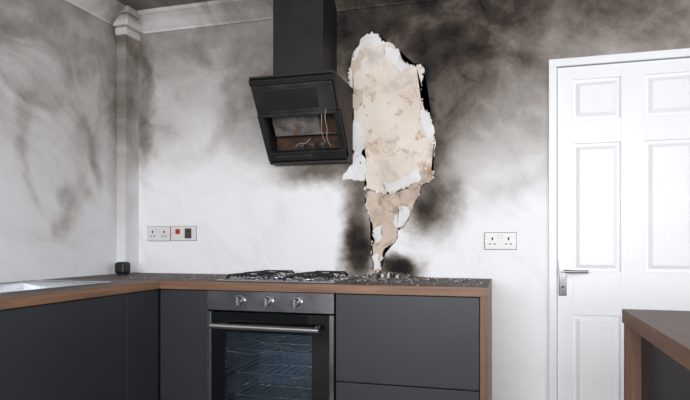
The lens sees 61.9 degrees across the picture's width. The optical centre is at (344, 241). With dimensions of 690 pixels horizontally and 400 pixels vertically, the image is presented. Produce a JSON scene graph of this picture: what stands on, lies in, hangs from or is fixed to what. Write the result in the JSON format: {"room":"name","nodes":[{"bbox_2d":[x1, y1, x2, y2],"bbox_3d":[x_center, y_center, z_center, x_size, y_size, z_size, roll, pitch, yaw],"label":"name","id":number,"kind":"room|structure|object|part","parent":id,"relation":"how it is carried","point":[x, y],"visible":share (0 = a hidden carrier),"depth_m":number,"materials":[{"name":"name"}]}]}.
{"room":"fire-damaged room","nodes":[
{"label":"fire-damaged room","id":0,"kind":"room"},
{"bbox_2d":[0,0,123,298],"bbox_3d":[-2.036,-0.145,1.339,0.100,2.490,4.700,0,0,16],"label":"wall","id":1,"kind":"structure","parent":0,"point":[58,60],"depth_m":2.99,"materials":[{"name":"paint"}]},
{"bbox_2d":[65,0,124,27],"bbox_3d":[-1.939,-1.337,1.311,0.102,0.105,4.700,0,0,16],"label":"trim","id":2,"kind":"structure","parent":1,"relation":"attached to","point":[108,11],"depth_m":3.28,"materials":[{"name":"paint"}]},
{"bbox_2d":[117,35,138,272],"bbox_3d":[-1.327,-0.536,3.513,0.064,1.448,0.130,0,0,16],"label":"boxing","id":3,"kind":"object","parent":1,"relation":"attached to","point":[127,47],"visible":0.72,"depth_m":3.46,"materials":[{"name":"paint"}]},
{"bbox_2d":[113,5,143,41],"bbox_3d":[-1.306,-1.315,3.476,0.126,0.150,0.190,0,0,16],"label":"capital","id":4,"kind":"object","parent":3,"relation":"on","point":[127,23],"depth_m":3.43,"materials":[{"name":"white paint"}]},
{"bbox_2d":[117,0,213,10],"bbox_3d":[0.214,-1.440,0.704,4.776,0.100,4.920,0,0,16],"label":"ceiling","id":5,"kind":"structure","parent":0,"point":[135,4],"depth_m":3.35,"materials":[{"name":"paint"}]},
{"bbox_2d":[131,0,689,399],"bbox_3d":[0.876,-0.145,3.011,4.776,2.490,0.120,0,0,16],"label":"wall","id":6,"kind":"structure","parent":0,"point":[204,163],"depth_m":3.08,"materials":[{"name":"paint"}]},
{"bbox_2d":[147,226,170,240],"bbox_3d":[-1.142,-0.050,3.520,0.164,0.090,0.014,0,0,16],"label":"double socket","id":7,"kind":"object","parent":6,"relation":"attached to","point":[161,233],"visible":1,"depth_m":3.52,"materials":[{"name":"white plastic"}]},
{"bbox_2d":[171,226,196,240],"bbox_3d":[-0.976,-0.052,3.471,0.169,0.090,0.016,0,0,16],"label":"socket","id":8,"kind":"object","parent":6,"relation":"attached to","point":[178,233],"visible":1,"depth_m":3.47,"materials":[{"name":"white plastic"}]},
{"bbox_2d":[137,0,272,34],"bbox_3d":[-0.841,-1.337,3.388,1.067,0.105,0.102,0,0,16],"label":"trim","id":9,"kind":"structure","parent":6,"relation":"attached to","point":[216,12],"depth_m":3.38,"materials":[{"name":"paint"}]},
{"bbox_2d":[248,0,352,165],"bbox_3d":[-0.226,-0.912,3.067,0.455,0.954,0.378,0,0,16],"label":"hood","id":10,"kind":"object","parent":6,"relation":"attached to","point":[304,109],"visible":1,"depth_m":3.02,"materials":[{"name":"metal"}]},
{"bbox_3d":[-0.440,-0.641,3.130,0.008,0.412,0.362,0,0,16],"label":"plate","id":11,"kind":"part","parent":10,"relation":"part of","materials":[{"name":"metal"}]},
{"bbox_3d":[-0.426,-0.567,3.135,0.032,0.237,0.180,0,0,16],"label":"frame","id":12,"kind":"part","parent":10,"relation":"part of","materials":[{"name":"metal"}]},
{"bbox_3d":[-0.225,-0.843,3.068,0.439,0.009,0.361,0,0,16],"label":"plate","id":13,"kind":"part","parent":10,"relation":"part of","materials":[{"name":"metal"}]},
{"bbox_3d":[-0.272,-0.821,2.905,0.455,0.040,0.041,0,0,16],"label":"rail","id":14,"kind":"part","parent":10,"relation":"part of","materials":[{"name":"metal"}]},
{"bbox_3d":[-0.206,-0.477,3.138,0.455,0.057,0.053,0,0,16],"label":"frame","id":15,"kind":"part","parent":10,"relation":"part of","materials":[{"name":"metal"}]},
{"bbox_3d":[-0.188,-0.439,3.200,0.439,0.008,0.087,0,0,16],"label":"plate","id":16,"kind":"part","parent":10,"relation":"part of","materials":[{"name":"metal"}]},
{"bbox_3d":[-0.176,-0.640,3.239,0.439,0.395,0.006,0,0,16],"label":"plate","id":17,"kind":"part","parent":10,"relation":"part of","materials":[{"name":"metal"}]},
{"bbox_3d":[-0.020,-0.567,3.019,0.032,0.237,0.180,0,0,16],"label":"frame","id":18,"kind":"part","parent":10,"relation":"part of","materials":[{"name":"metal"}]},
{"bbox_3d":[-0.011,-0.641,3.006,0.008,0.412,0.362,0,0,16],"label":"plate","id":19,"kind":"part","parent":10,"relation":"part of","materials":[{"name":"black metal"}]},
{"bbox_2d":[335,0,436,11],"bbox_3d":[1.494,-1.337,2.719,3.227,0.105,0.102,0,0,16],"label":"trim","id":20,"kind":"structure","parent":6,"relation":"attached to","point":[341,5],"depth_m":3.15,"materials":[{"name":"paint"}]},
{"bbox_2d":[341,32,436,272],"bbox_3d":[0.229,-0.492,3.129,0.535,1.323,0.009,0,0,16],"label":"plaster","id":21,"kind":"object","parent":6,"relation":"attached to","point":[395,143],"visible":0.97,"depth_m":3.13,"materials":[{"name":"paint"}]},
{"bbox_2d":[484,232,516,249],"bbox_3d":[0.801,-0.005,2.963,0.160,0.090,0.014,0,0,16],"label":"double socket","id":22,"kind":"object","parent":6,"relation":"attached to","point":[492,240],"visible":1,"depth_m":2.96,"materials":[{"name":"white plastic"}]},
{"bbox_2d":[549,48,689,399],"bbox_3d":[1.413,0.091,2.839,0.776,2.018,0.114,0,0,16],"label":"door frame","id":23,"kind":"structure","parent":6,"relation":"in","point":[554,64],"depth_m":2.88,"materials":[{"name":"white paint"}]},
{"bbox_2d":[557,58,689,399],"bbox_3d":[1.407,0.110,2.816,0.692,1.971,0.053,0,0,16],"label":"door leaf","id":24,"kind":"structure","parent":23,"relation":"attached to","point":[623,129],"depth_m":2.83,"materials":[{"name":"white paint"}]},
{"bbox_3d":[1.092,0.182,2.883,0.038,0.175,0.008,0,0,16],"label":"handle","id":25,"kind":"part","parent":24,"relation":"part of","materials":[{"name":"silver metal"}]},
{"bbox_3d":[1.092,0.182,2.883,0.038,0.175,0.008,0,0,16],"label":"plate","id":26,"kind":"part","parent":24,"relation":"part of","materials":[{"name":"silver metal"}]},
{"bbox_2d":[564,270,588,272],"bbox_3d":[1.133,0.146,2.822,0.115,0.016,0.019,0,0,16],"label":"lever","id":27,"kind":"object","parent":24,"relation":"attached to","point":[565,271],"depth_m":2.81,"materials":[{"name":"silver metal"}]},
{"bbox_3d":[0.214,1.150,0.704,4.776,0.100,4.920,0,0,16],"label":"floor","id":28,"kind":"structure","parent":0,"visible":0},
{"bbox_2d":[0,289,157,399],"bbox_3d":[-1.513,0.667,1.863,0.608,0.866,2.195,0,0,16],"label":"base cabinet","id":29,"kind":"object","parent":28,"relation":"on","point":[104,347],"visible":0.88,"depth_m":2.33,"materials":[{"name":"grey laminate"}]},
{"bbox_2d":[0,279,159,309],"bbox_3d":[-1.509,0.209,1.843,0.626,0.038,2.199,0,0,16],"label":"countertop","id":30,"kind":"structure","parent":29,"relation":"on","point":[8,301],"depth_m":2.30,"materials":[{"name":"brown wood"}]},
{"bbox_2d":[0,280,112,309],"bbox_3d":[-1.415,0.261,2.201,0.445,0.159,1.020,0,0,16],"label":"sink","id":31,"kind":"object","parent":30,"relation":"in","point":[15,287],"visible":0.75,"depth_m":2.57,"materials":[{"name":"metal"}]},
{"bbox_2d":[158,287,491,399],"bbox_3d":[-0.097,0.664,2.910,1.610,0.871,0.599,0,0,16],"label":"base cabinet","id":32,"kind":"object","parent":28,"relation":"on","point":[389,347],"visible":0.82,"depth_m":2.53,"materials":[{"name":"laminate"}]},
{"bbox_2d":[207,290,336,399],"bbox_3d":[-0.292,0.530,2.884,0.634,0.599,0.588,0,0,16],"label":"built-in oven","id":33,"kind":"object","parent":32,"relation":"in","point":[263,345],"visible":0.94,"depth_m":2.73,"materials":[{"name":"glass"}]},
{"bbox_3d":[-0.499,0.277,2.688,0.047,0.047,0.025,0,0,16],"label":"knob","id":34,"kind":"part","parent":33,"relation":"part of","materials":[{"name":"metal"}]},
{"bbox_2d":[209,323,319,333],"bbox_3d":[-0.372,0.392,2.615,0.533,0.027,0.027,0,0,16],"label":"handle","id":35,"kind":"object","parent":33,"relation":"in","point":[314,330],"depth_m":2.60,"materials":[{"name":"metal"}]},
{"bbox_3d":[-0.362,0.277,2.649,0.047,0.047,0.025,0,0,16],"label":"knob","id":36,"kind":"part","parent":33,"relation":"part of","materials":[{"name":"metal"}]},
{"bbox_3d":[-0.226,0.277,2.610,0.047,0.047,0.025,0,0,16],"label":"knob","id":37,"kind":"part","parent":33,"relation":"part of","materials":[{"name":"metal"}]},
{"bbox_2d":[56,273,491,296],"bbox_3d":[-0.373,0.209,2.982,2.182,0.038,0.616,0,0,16],"label":"countertop","id":38,"kind":"structure","parent":32,"relation":"on","point":[185,282],"depth_m":2.63,"materials":[{"name":"brown wood"}]},
{"bbox_2d":[115,262,129,274],"bbox_3d":[-1.292,0.152,3.342,0.070,0.075,0.070,0,0,16],"label":"smart speaker","id":39,"kind":"object","parent":38,"relation":"on","point":[121,268],"visible":1,"depth_m":3.31},
{"bbox_2d":[216,270,360,282],"bbox_3d":[-0.271,0.171,2.955,0.600,0.037,0.500,0,0,16],"label":"gas hob","id":40,"kind":"object","parent":38,"relation":"in","point":[265,275],"visible":1,"depth_m":2.81,"materials":[{"name":"metal"}]},
{"bbox_3d":[-0.174,0.177,2.803,0.108,0.011,0.108,0,0,16],"label":"burner","id":41,"kind":"part","parent":40,"relation":"part of","materials":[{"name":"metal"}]},
{"bbox_2d":[117,271,485,286],"bbox_3d":[-0.253,0.173,2.954,1.880,0.035,0.595,0,0,16],"label":"debris","id":42,"kind":"object","parent":38,"relation":"on","point":[380,276],"visible":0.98,"depth_m":2.97,"materials":[{"name":"white paint"}]},
{"bbox_3d":[0.663,0.664,2.692,0.030,0.871,0.599,0,0,16],"label":"panel","id":43,"kind":"part","parent":32,"relation":"part of","materials":[{"name":"brown wood"}]},
{"bbox_2d":[622,309,689,399],"bbox_3d":[0.991,0.645,0.814,0.844,0.910,1.460,0,0,16],"label":"kitchen island","id":44,"kind":"object","parent":28,"relation":"on","point":[656,342],"visible":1,"depth_m":1.41,"materials":[{"name":"brown wood"}]},
{"bbox_3d":[1.187,0.664,1.498,0.836,0.872,0.030,0,0,16],"label":"panel","id":45,"kind":"part","parent":44,"relation":"part of","materials":[{"name":"brown wood"}]},
{"bbox_2d":[622,309,689,370],"bbox_3d":[0.991,0.209,0.814,0.844,0.038,1.460,0,0,16],"label":"island countertop","id":46,"kind":"structure","parent":44,"relation":"on","point":[667,330],"depth_m":1.31,"materials":[{"name":"brown wood"}]}
]}

